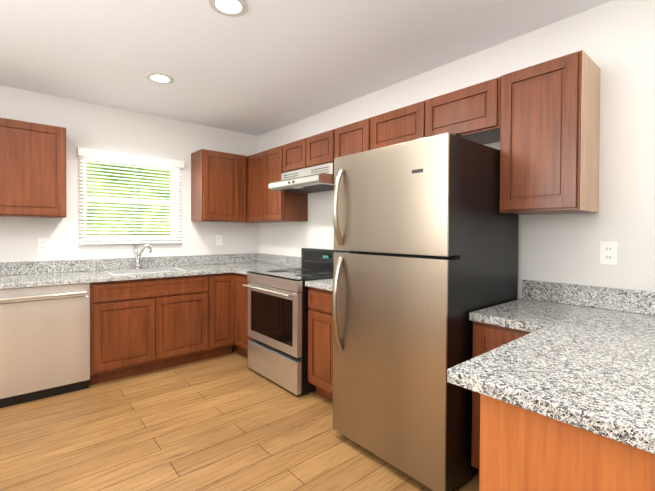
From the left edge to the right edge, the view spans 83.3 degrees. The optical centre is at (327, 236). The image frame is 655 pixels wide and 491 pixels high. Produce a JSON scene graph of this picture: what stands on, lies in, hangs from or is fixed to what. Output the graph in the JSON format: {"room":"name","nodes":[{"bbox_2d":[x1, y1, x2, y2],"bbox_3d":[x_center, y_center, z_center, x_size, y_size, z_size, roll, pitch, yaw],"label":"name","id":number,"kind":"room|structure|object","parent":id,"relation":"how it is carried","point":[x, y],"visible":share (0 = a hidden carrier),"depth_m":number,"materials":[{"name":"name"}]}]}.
{"room":"kitchen","nodes":[
{"label":"kitchen","id":0,"kind":"room"},
{"bbox_2d":[0,85,257,261],"bbox_3d":[-2.305,-0.023,3.401,3.940,2.430,0.120,0,1,-41],"label":"wall","id":1,"kind":"structure","parent":0,"point":[87,125],"depth_m":3.51,"materials":[{"name":"white paint"}]},
{"bbox_2d":[0,118,65,217],"bbox_3d":[-2.480,-0.531,2.950,0.609,0.738,0.317,0,1,-41],"label":"upper cabinet","id":2,"kind":"object","parent":1,"relation":"attached to","point":[32,170],"visible":1,"depth_m":2.89,"materials":[{"name":"brown wood"}]},
{"bbox_2d":[38,238,47,251],"bbox_3d":[-2.461,0.069,3.183,0.072,0.116,0.008,0,1,-41],"label":"outlet","id":3,"kind":"object","parent":1,"relation":"attached to","point":[42,244],"visible":1,"depth_m":3.18,"materials":[{"name":"white plastic"}]},
{"bbox_2d":[98,238,141,238],"bbox_3d":[-1.944,0.022,3.683,0.843,0.015,0.073,0,1,-41],"label":"window sill","id":4,"kind":"structure","parent":1,"relation":"attached to","point":[119,238],"depth_m":3.58,"materials":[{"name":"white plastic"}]},
{"bbox_2d":[83,157,174,238],"bbox_3d":[-1.979,-0.367,3.721,0.845,0.795,0.040,0,1,-41],"label":"window","id":5,"kind":"structure","parent":1,"relation":"in","point":[84,166],"depth_m":3.68,"materials":[{"name":"white plastic"}]},
{"bbox_2d":[77,147,183,243],"bbox_3d":[-1.899,-0.370,3.629,0.940,0.871,0.048,0,1,-41],"label":"window blinds","id":6,"kind":"object","parent":5,"relation":"attached to","point":[86,153],"visible":0.94,"depth_m":3.59,"materials":[{"name":"white plastic"}]},
{"bbox_2d":[191,149,245,221],"bbox_3d":[-1.191,-0.537,4.056,0.509,0.738,0.317,0,1,-41],"label":"upper cabinet","id":7,"kind":"object","parent":1,"relation":"attached to","point":[218,186],"visible":1,"depth_m":3.91,"materials":[{"name":"brown wood"}]},
{"bbox_2d":[216,235,221,244],"bbox_3d":[-1.244,0.038,4.227,0.072,0.116,0.008,0,1,-41],"label":"outlet","id":8,"kind":"object","parent":1,"relation":"attached to","point":[218,239],"visible":1,"depth_m":4.22,"materials":[{"name":"white plastic"}]},
{"bbox_2d":[0,349,479,490],"bbox_3d":[-0.417,1.260,1.207,3.940,0.060,5.940,0,1,-41],"label":"floor","id":9,"kind":"structure","parent":0,"point":[232,421],"depth_m":2.20,"materials":[{"name":"brown wood"}]},
{"bbox_2d":[0,283,89,407],"bbox_3d":[-2.266,0.779,2.904,0.594,0.839,0.646,0,1,-41],"label":"dishwasher","id":10,"kind":"object","parent":9,"relation":"on","point":[44,341],"visible":0.92,"depth_m":2.71,"materials":[{"name":"silver metal"}]},
{"bbox_2d":[89,273,234,384],"bbox_3d":[-1.594,0.775,3.536,1.243,0.840,0.615,0,1,-41],"label":"base cabinet","id":11,"kind":"object","parent":9,"relation":"on","point":[139,326],"visible":0.83,"depth_m":3.23,"materials":[{"name":"brown wood"}]},
{"bbox_2d":[0,253,255,288],"bbox_3d":[-1.813,0.282,3.325,3.047,0.144,0.637,0,1,-41],"label":"countertop","id":12,"kind":"structure","parent":11,"relation":"on","point":[56,272],"depth_m":3.27,"materials":[{"name":"stone"}]},
{"bbox_2d":[133,244,151,268],"bbox_3d":[-1.779,0.189,3.530,0.096,0.252,0.335,0,1,-41],"label":"faucet","id":13,"kind":"object","parent":12,"relation":"on","point":[138,260],"visible":0.98,"depth_m":3.60,"materials":[{"name":"silver metal"}]},
{"bbox_2d":[104,267,186,274],"bbox_3d":[-1.699,0.415,3.434,0.614,0.204,0.444,0,1,-41],"label":"sink basin","id":14,"kind":"object","parent":12,"relation":"in","point":[141,271],"visible":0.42,"depth_m":3.54,"materials":[{"name":"silver metal"}]},
{"bbox_2d":[232,253,300,274],"bbox_3d":[-0.573,0.284,3.723,0.647,0.144,0.372,0,1,-41],"label":"countertop","id":15,"kind":"structure","parent":11,"relation":"on","point":[240,265],"depth_m":4.08,"materials":[{"name":"stone"}]},
{"bbox_2d":[232,273,251,356],"bbox_3d":[-0.772,0.774,3.982,0.615,0.840,1.009,0,1,-41],"label":"base cabinet","id":16,"kind":"object","parent":9,"relation":"on","point":[242,337],"visible":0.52,"depth_m":3.60,"materials":[{"name":"brown wood"}]},
{"bbox_2d":[243,248,348,394],"bbox_3d":[-0.245,0.663,3.236,0.733,1.087,0.774,0,1,-41],"label":"stove","id":17,"kind":"object","parent":9,"relation":"on","point":[278,308],"visible":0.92,"depth_m":2.99,"materials":[{"name":"silver metal"}]},
{"bbox_2d":[308,287,332,401],"bbox_3d":[0.248,0.794,2.793,0.615,0.840,0.530,0,1,-41],"label":"base cabinet","id":18,"kind":"object","parent":9,"relation":"on","point":[320,349],"visible":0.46,"depth_m":2.68,"materials":[{"name":"brown wood"}]},
{"bbox_2d":[300,265,332,290],"bbox_3d":[0.243,0.301,2.780,0.637,0.144,0.531,0,1,-41],"label":"countertop","id":19,"kind":"structure","parent":18,"relation":"on","point":[326,284],"depth_m":2.69,"materials":[{"name":"stone"}]},
{"bbox_2d":[332,133,518,490],"bbox_3d":[0.558,0.365,2.179,0.858,1.718,0.768,0,1,-41],"label":"fridge","id":20,"kind":"object","parent":9,"relation":"on","point":[425,233],"visible":0.98,"depth_m":1.85,"materials":[{"name":"silver metal"}]},
{"bbox_2d":[471,321,531,480],"bbox_3d":[1.067,0.819,1.839,0.615,0.824,0.421,0,1,-41],"label":"base cabinet","id":21,"kind":"object","parent":9,"relation":"on","point":[487,337],"visible":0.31,"depth_m":1.76,"materials":[{"name":"brown wood"}]},
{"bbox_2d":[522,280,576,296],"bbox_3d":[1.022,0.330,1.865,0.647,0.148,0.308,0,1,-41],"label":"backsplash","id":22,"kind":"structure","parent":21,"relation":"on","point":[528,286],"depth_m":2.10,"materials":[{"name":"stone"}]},
{"bbox_2d":[447,285,654,453],"bbox_3d":[1.126,0.339,1.179,1.382,0.148,0.870,0,1,-41],"label":"countertop","id":23,"kind":"structure","parent":21,"relation":"on","point":[581,356],"depth_m":1.09,"materials":[{"name":"stone"}]},
{"bbox_2d":[479,394,654,490],"bbox_3d":[0.670,0.829,0.751,0.019,0.824,0.742,0,1,-41],"label":"cabinet end panel","id":24,"kind":"object","parent":9,"relation":"on","point":[522,449],"depth_m":0.89,"materials":[{"name":"brown wood"}]},
{"bbox_2d":[0,0,612,135],"bbox_3d":[-0.403,-1.230,1.177,3.940,0.060,5.940,0,1,-41],"label":"ceiling","id":25,"kind":"structure","parent":0,"point":[259,67],"depth_m":2.37,"materials":[{"name":"white paint"}]},
{"bbox_2d":[146,72,173,83],"bbox_3d":[-1.286,-1.220,2.831,0.196,0.009,0.196,0,1,-41],"label":"recessed light","id":26,"kind":"object","parent":25,"relation":"in","point":[158,77],"visible":0.98,"depth_m":2.82,"materials":[{"name":"grey plastic"}]},
{"bbox_2d":[209,0,247,16],"bbox_3d":[-0.513,-1.204,1.913,0.196,0.009,0.196,0,1,-41],"label":"recessed light","id":27,"kind":"object","parent":25,"relation":"in","point":[233,8],"visible":1,"depth_m":1.93,"materials":[{"name":"grey plastic"}]},
{"bbox_2d":[258,0,654,298],"bbox_3d":[1.079,0.009,2.391,0.120,2.430,5.820,0,1,-41],"label":"wall","id":28,"kind":"structure","parent":0,"point":[614,40],"depth_m":1.95,"materials":[{"name":"white paint"}]},
{"bbox_2d":[239,145,307,222],"bbox_3d":[-0.651,-0.534,4.063,0.317,0.738,1.009,0,1,-41],"label":"upper cabinet","id":29,"kind":"object","parent":28,"relation":"attached to","point":[264,202],"visible":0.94,"depth_m":3.78,"materials":[{"name":"brown wood"}]},
{"bbox_2d":[283,129,334,172],"bbox_3d":[-0.074,-0.753,3.390,0.317,0.277,0.755,0,1,-41],"label":"upper cabinet","id":30,"kind":"object","parent":28,"relation":"attached to","point":[314,150],"visible":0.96,"depth_m":3.25,"materials":[{"name":"brown wood"}]},
{"bbox_2d":[268,162,333,193],"bbox_3d":[-0.136,-0.521,3.341,0.476,0.181,0.749,0,1,-41],"label":"range hood","id":31,"kind":"object","parent":30,"relation":"attached to","point":[315,179],"visible":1,"depth_m":3.20,"materials":[{"name":"silver metal"}]},
{"bbox_2d":[335,117,371,157],"bbox_3d":[0.299,-0.515,2.956,0.317,0.738,0.392,0,1,-41],"label":"upper cabinet","id":32,"kind":"object","parent":28,"relation":"attached to","point":[353,138],"visible":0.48,"depth_m":2.83,"materials":[{"name":"brown wood"}]},
{"bbox_2d":[371,77,500,149],"bbox_3d":[0.736,-0.737,2.445,0.317,0.277,0.942,0,1,-41],"label":"upper cabinet","id":33,"kind":"object","parent":28,"relation":"attached to","point":[472,113],"visible":0.79,"depth_m":2.23,"materials":[{"name":"brown wood"}]},
{"bbox_2d":[499,50,599,214],"bbox_3d":[1.166,-0.500,1.946,0.317,0.742,0.377,0,1,-41],"label":"upper cabinet","id":34,"kind":"object","parent":28,"relation":"attached to","point":[549,133],"visible":1,"depth_m":1.82,"materials":[{"name":"brown wood"}]},
{"bbox_2d":[600,241,617,264],"bbox_3d":[1.434,0.082,1.877,0.008,0.116,0.072,0,1,-41],"label":"electrical outlet","id":35,"kind":"object","parent":28,"relation":"attached to","point":[608,252],"visible":1,"depth_m":1.87,"materials":[{"name":"white plastic"}]},
{"label":"outside","id":36,"kind":"structure","parent":0,"visible":0},
{"bbox_2d":[87,160,170,234],"bbox_3d":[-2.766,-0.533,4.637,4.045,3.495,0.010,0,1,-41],"label":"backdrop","id":37,"kind":"structure","parent":36,"point":[108,172],"depth_m":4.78,"materials":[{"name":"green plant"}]}
]}

